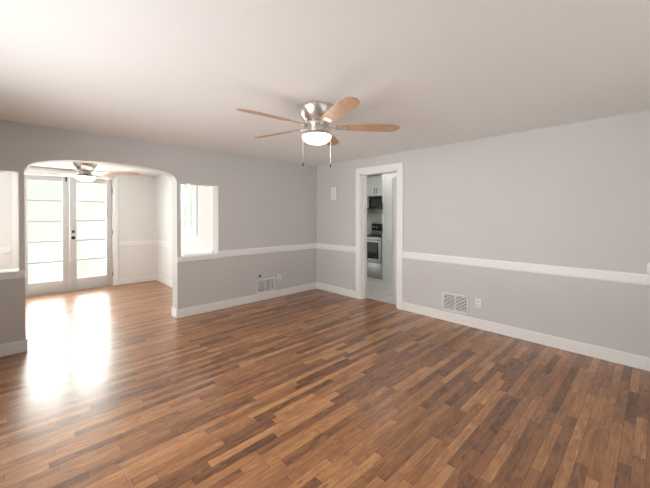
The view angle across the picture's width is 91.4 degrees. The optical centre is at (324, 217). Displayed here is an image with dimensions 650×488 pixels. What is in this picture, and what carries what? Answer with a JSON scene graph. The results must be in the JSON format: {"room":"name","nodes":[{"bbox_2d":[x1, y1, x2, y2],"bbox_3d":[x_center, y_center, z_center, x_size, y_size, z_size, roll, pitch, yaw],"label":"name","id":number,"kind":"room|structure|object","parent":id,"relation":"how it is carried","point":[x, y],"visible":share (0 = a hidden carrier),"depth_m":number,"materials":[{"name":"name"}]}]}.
{"room":"empty living room","nodes":[
{"label":"empty living room","id":0,"kind":"room"},
{"bbox_2d":[0,167,156,278],"bbox_3d":[-5.123,0.241,5.955,3.850,2.330,0.150,-1,1,-44],"label":"wall","id":1,"kind":"structure","parent":0,"point":[137,219],"depth_m":6.79,"materials":[{"name":"grey paint"}]},
{"bbox_2d":[0,247,11,253],"bbox_3d":[-5.891,0.562,5.104,1.200,0.105,0.022,-1,1,-44],"label":"trim","id":2,"kind":"structure","parent":1,"relation":"attached to","point":[3,250],"depth_m":5.46,"materials":[{"name":"white paint"}]},
{"bbox_2d":[24,174,69,295],"bbox_3d":[-5.183,0.303,5.872,0.699,2.181,0.058,-1,1,-44],"label":"french door","id":3,"kind":"structure","parent":1,"relation":"in","point":[55,285],"depth_m":5.94,"materials":[{"name":"white paint"}]},
{"bbox_2d":[11,168,118,296],"bbox_3d":[-4.938,0.255,6.123,1.580,2.301,0.175,-1,1,-44],"label":"door frame","id":4,"kind":"structure","parent":1,"relation":"attached to","point":[15,224],"depth_m":5.92,"materials":[{"name":"white paint"}]},
{"bbox_2d":[69,177,112,289],"bbox_3d":[-4.653,0.298,6.335,0.699,2.181,0.123,-1,1,-44],"label":"french door","id":5,"kind":"structure","parent":1,"relation":"in","point":[89,282],"depth_m":6.33,"materials":[{"name":"white paint"}]},
{"bbox_2d":[119,275,155,284],"bbox_3d":[-4.062,1.335,6.867,0.690,0.125,0.016,-1,1,-44],"label":"baseboard","id":6,"kind":"structure","parent":1,"relation":"attached to","point":[150,277],"depth_m":6.86,"materials":[{"name":"white paint"}]},
{"bbox_2d":[119,240,155,246],"bbox_3d":[-4.060,0.545,6.858,0.690,0.105,0.022,-1,1,-44],"label":"trim","id":7,"kind":"structure","parent":1,"relation":"attached to","point":[144,242],"depth_m":6.85,"materials":[{"name":"white paint"}]},
{"bbox_2d":[32,162,162,175],"bbox_3d":[-4.137,-1.009,4.915,3.950,0.190,3.100,-1,1,-44],"label":"ceiling","id":8,"kind":"structure","parent":0,"point":[71,166],"depth_m":5.91,"materials":[{"name":"paint"}]},
{"bbox_2d":[29,162,139,181],"bbox_3d":[-3.813,-0.750,5.021,1.463,0.331,1.434,-1,1,-44],"label":"fan","id":9,"kind":"object","parent":8,"relation":"hanging from","point":[85,170],"visible":0.92,"depth_m":5.01,"materials":[{"name":"brown wood"}]},
{"bbox_2d":[0,120,316,344],"bbox_3d":[-2.310,0.201,4.392,5.750,2.440,0.200,-1,1,-44],"label":"wall","id":10,"kind":"structure","parent":0,"point":[258,202],"depth_m":4.89,"materials":[{"name":"grey paint"}]},
{"bbox_2d":[0,338,27,356],"bbox_3d":[-3.689,1.372,2.934,1.366,0.125,0.020,-1,1,-44],"label":"baseboard","id":11,"kind":"structure","parent":10,"relation":"attached to","point":[7,349],"depth_m":3.33,"materials":[{"name":"white paint"}]},
{"bbox_2d":[0,252,218,279],"bbox_3d":[-2.707,0.592,4.015,2.750,0.075,0.270,-1,1,-44],"label":"trim","id":12,"kind":"structure","parent":10,"relation":"attached to","point":[5,274],"depth_m":4.49,"materials":[{"name":"white paint"}]},
{"bbox_2d":[172,306,175,317],"bbox_3d":[-2.029,1.355,4.821,0.586,0.125,0.016,-1,1,-44],"label":"baseboard","id":13,"kind":"structure","parent":10,"relation":"attached to","point":[173,309],"depth_m":4.55,"materials":[{"name":"white paint"}]},
{"bbox_2d":[176,282,315,318],"bbox_3d":[-1.127,1.349,5.390,2.676,0.125,0.020,-1,1,-44],"label":"baseboard","id":14,"kind":"structure","parent":10,"relation":"attached to","point":[200,309],"depth_m":5.14,"materials":[{"name":"white paint"}]},
{"bbox_2d":[256,277,274,293],"bbox_3d":[-1.025,1.166,5.484,0.375,0.240,0.014,-1,1,-44],"label":"air vent","id":15,"kind":"object","parent":10,"relation":"in","point":[265,285],"visible":1,"depth_m":5.48,"materials":[{"name":"white plastic"}]},
{"bbox_2d":[219,243,316,257],"bbox_3d":[-0.897,0.557,5.595,2.050,0.105,0.022,-1,1,-44],"label":"trim","id":16,"kind":"structure","parent":10,"relation":"attached to","point":[240,252],"depth_m":5.44,"materials":[{"name":"white paint"}]},
{"bbox_2d":[156,174,212,280],"bbox_3d":[-2.732,0.240,6.134,0.150,2.330,2.900,-1,1,-44],"label":"wall","id":17,"kind":"structure","parent":0,"point":[203,238],"depth_m":6.47,"materials":[{"name":"grey paint"}]},
{"bbox_2d":[156,274,171,286],"bbox_3d":[-2.792,1.343,6.087,0.016,0.125,2.900,-1,1,-44],"label":"baseboard","id":18,"kind":"structure","parent":17,"relation":"attached to","point":[163,280],"depth_m":6.73,"materials":[{"name":"white paint"}]},
{"bbox_2d":[170,181,197,234],"bbox_3d":[-2.625,-0.244,5.956,0.135,1.080,1.320,-1,1,-44],"label":"window","id":19,"kind":"structure","parent":17,"relation":"in","point":[191,230],"depth_m":5.93,"materials":[{"name":"white paint"}]},
{"bbox_2d":[155,240,212,252],"bbox_3d":[-2.795,0.553,6.078,0.022,0.105,2.900,-1,1,-44],"label":"trim","id":20,"kind":"structure","parent":17,"relation":"attached to","point":[163,243],"depth_m":5.75,"materials":[{"name":"white paint"}]},
{"bbox_2d":[0,280,649,487],"bbox_3d":[-1.271,1.460,3.391,5.950,0.060,9.300,-1,1,-44],"label":"floor","id":21,"kind":"structure","parent":0,"point":[135,385],"depth_m":2.48,"materials":[{"name":"brown wood"}]},
{"bbox_2d":[0,0,649,165],"bbox_3d":[-0.198,-1.039,2.249,5.950,0.080,6.200,-1,1,-44],"label":"ceiling","id":22,"kind":"structure","parent":0,"point":[198,73],"depth_m":2.12,"materials":[{"name":"paint"}]},
{"bbox_2d":[237,97,399,167],"bbox_3d":[-0.124,-0.732,2.870,1.428,0.545,1.465,-1,1,-44],"label":"ceiling fan","id":23,"kind":"object","parent":22,"relation":"hanging from","point":[317,117],"visible":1,"depth_m":2.79,"materials":[{"name":"silver metal"}]},
{"bbox_2d":[367,209,382,233],"bbox_3d":[2.328,0.175,7.139,0.150,2.440,4.950,-1,1,-44],"label":"wall","id":24,"kind":"structure","parent":0,"point":[376,216],"depth_m":8.14,"materials":[{"name":"paint"}]},
{"bbox_2d":[367,209,372,213],"bbox_3d":[0.835,-0.571,8.295,0.394,0.910,0.895,-1,1,-44],"label":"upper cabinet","id":25,"kind":"object","parent":24,"relation":"attached to","point":[369,211],"depth_m":8.07,"materials":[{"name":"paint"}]},
{"bbox_2d":[367,175,381,196],"bbox_3d":[1.366,-0.773,7.739,0.394,0.495,0.760,-1,1,-44],"label":"upper cabinet","id":26,"kind":"object","parent":24,"relation":"attached to","point":[374,186],"depth_m":7.63,"materials":[{"name":"paint"}]},
{"bbox_2d":[367,197,381,208],"bbox_3d":[1.336,-0.365,7.714,0.478,0.280,0.760,-1,1,-44],"label":"over-the-range microwave","id":27,"kind":"object","parent":26,"relation":"attached to","point":[374,202],"visible":0.33,"depth_m":7.58,"materials":[{"name":"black metal"}]},
{"bbox_2d":[367,277,395,304],"bbox_3d":[1.552,1.432,6.407,2.300,0.060,4.950,-1,1,-44],"label":"floor","id":28,"kind":"structure","parent":0,"point":[379,289],"depth_m":6.14,"materials":[{"name":"grey tile"}]},
{"bbox_2d":[367,222,381,278],"bbox_3d":[1.234,0.748,7.627,0.743,1.285,0.760,-1,1,-44],"label":"range","id":29,"kind":"object","parent":28,"relation":"on","point":[374,253],"visible":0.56,"depth_m":7.32,"materials":[{"name":"silver metal"}]},
{"bbox_2d":[382,173,396,280],"bbox_3d":[1.730,0.190,7.126,0.728,2.410,0.618,-1,1,-44],"label":"pantry cabinet","id":30,"kind":"object","parent":28,"relation":"on","point":[386,226],"visible":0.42,"depth_m":7.03,"materials":[{"name":"paint"}]},
{"bbox_2d":[317,110,649,357],"bbox_3d":[1.878,0.202,4.285,0.150,2.440,6.150,-1,1,-44],"label":"wall","id":31,"kind":"structure","parent":0,"point":[576,195],"depth_m":3.67,"materials":[{"name":"grey paint"}]},
{"bbox_2d":[331,187,336,199],"bbox_3d":[0.171,-0.456,5.918,0.047,0.245,0.130,-1,1,-44],"label":"door chime","id":32,"kind":"object","parent":31,"relation":"attached to","point":[333,193],"visible":1,"depth_m":5.89,"materials":[{"name":"white plastic"}]},
{"bbox_2d":[316,282,355,297],"bbox_3d":[0.200,1.344,5.928,0.016,0.125,0.990,-1,1,-44],"label":"baseboard","id":33,"kind":"structure","parent":31,"relation":"attached to","point":[334,289],"depth_m":5.90,"materials":[{"name":"white paint"}]},
{"bbox_2d":[317,243,355,252],"bbox_3d":[0.197,0.554,5.918,0.022,0.105,0.990,-1,1,-44],"label":"trim","id":34,"kind":"structure","parent":31,"relation":"attached to","point":[319,245],"depth_m":5.88,"materials":[{"name":"white paint"}]},
{"bbox_2d":[355,162,402,309],"bbox_3d":[0.930,0.278,5.275,0.190,2.270,0.950,-1,1,-44],"label":"door frame","id":35,"kind":"structure","parent":31,"relation":"attached to","point":[361,248],"depth_m":5.48,"materials":[{"name":"white paint"}]},
{"bbox_2d":[388,175,396,298],"bbox_3d":[1.233,0.338,5.437,0.539,2.123,0.553,-1,1,-44],"label":"door leaf","id":36,"kind":"structure","parent":31,"relation":"in","point":[394,210],"depth_m":5.52,"materials":[{"name":"white paint"}]},
{"bbox_2d":[442,291,468,314],"bbox_3d":[1.762,1.152,4.296,0.014,0.250,0.365,-1,1,-44],"label":"air vent","id":37,"kind":"object","parent":31,"relation":"in","point":[456,303],"visible":1,"depth_m":4.29,"materials":[{"name":"white plastic"}]},
{"bbox_2d":[475,298,480,307],"bbox_3d":[1.970,1.099,4.083,0.009,0.118,0.074,-1,1,-44],"label":"electrical outlet","id":38,"kind":"object","parent":31,"relation":"attached to","point":[477,303],"visible":1,"depth_m":4.08,"materials":[{"name":"white plastic"}]},
{"bbox_2d":[403,302,649,370],"bbox_3d":[2.510,1.367,3.516,0.016,0.125,3.790,-1,1,-44],"label":"baseboard","id":39,"kind":"structure","parent":31,"relation":"attached to","point":[610,355],"depth_m":3.58,"materials":[{"name":"white paint"}]},
{"bbox_2d":[403,251,649,285],"bbox_3d":[2.518,0.577,3.496,0.022,0.105,3.820,-1,1,-44],"label":"trim","id":40,"kind":"structure","parent":31,"relation":"attached to","point":[622,277],"depth_m":3.57,"materials":[{"name":"white paint"}]},
{"bbox_2d":[647,263,649,273],"bbox_3d":[3.066,0.472,2.932,0.011,0.095,0.120,-1,1,-44],"label":"switch plate","id":41,"kind":"object","parent":31,"relation":"attached to","point":[648,267],"visible":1,"depth_m":2.97,"materials":[{"name":"white plastic"}]},
{"label":"outside","id":42,"kind":"structure","parent":0,"visible":0},
{"bbox_2d":[27,180,105,282],"bbox_3d":[-5.459,0.049,6.774,6.000,3.700,0.001,-1,1,-44],"label":"glass pane","id":43,"kind":"structure","parent":42,"point":[38,233],"depth_m":6.65,"materials":[{"name":"glass"}]},
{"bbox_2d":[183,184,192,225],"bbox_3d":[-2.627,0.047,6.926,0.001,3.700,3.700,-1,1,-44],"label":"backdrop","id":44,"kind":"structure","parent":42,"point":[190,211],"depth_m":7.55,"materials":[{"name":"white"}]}
]}

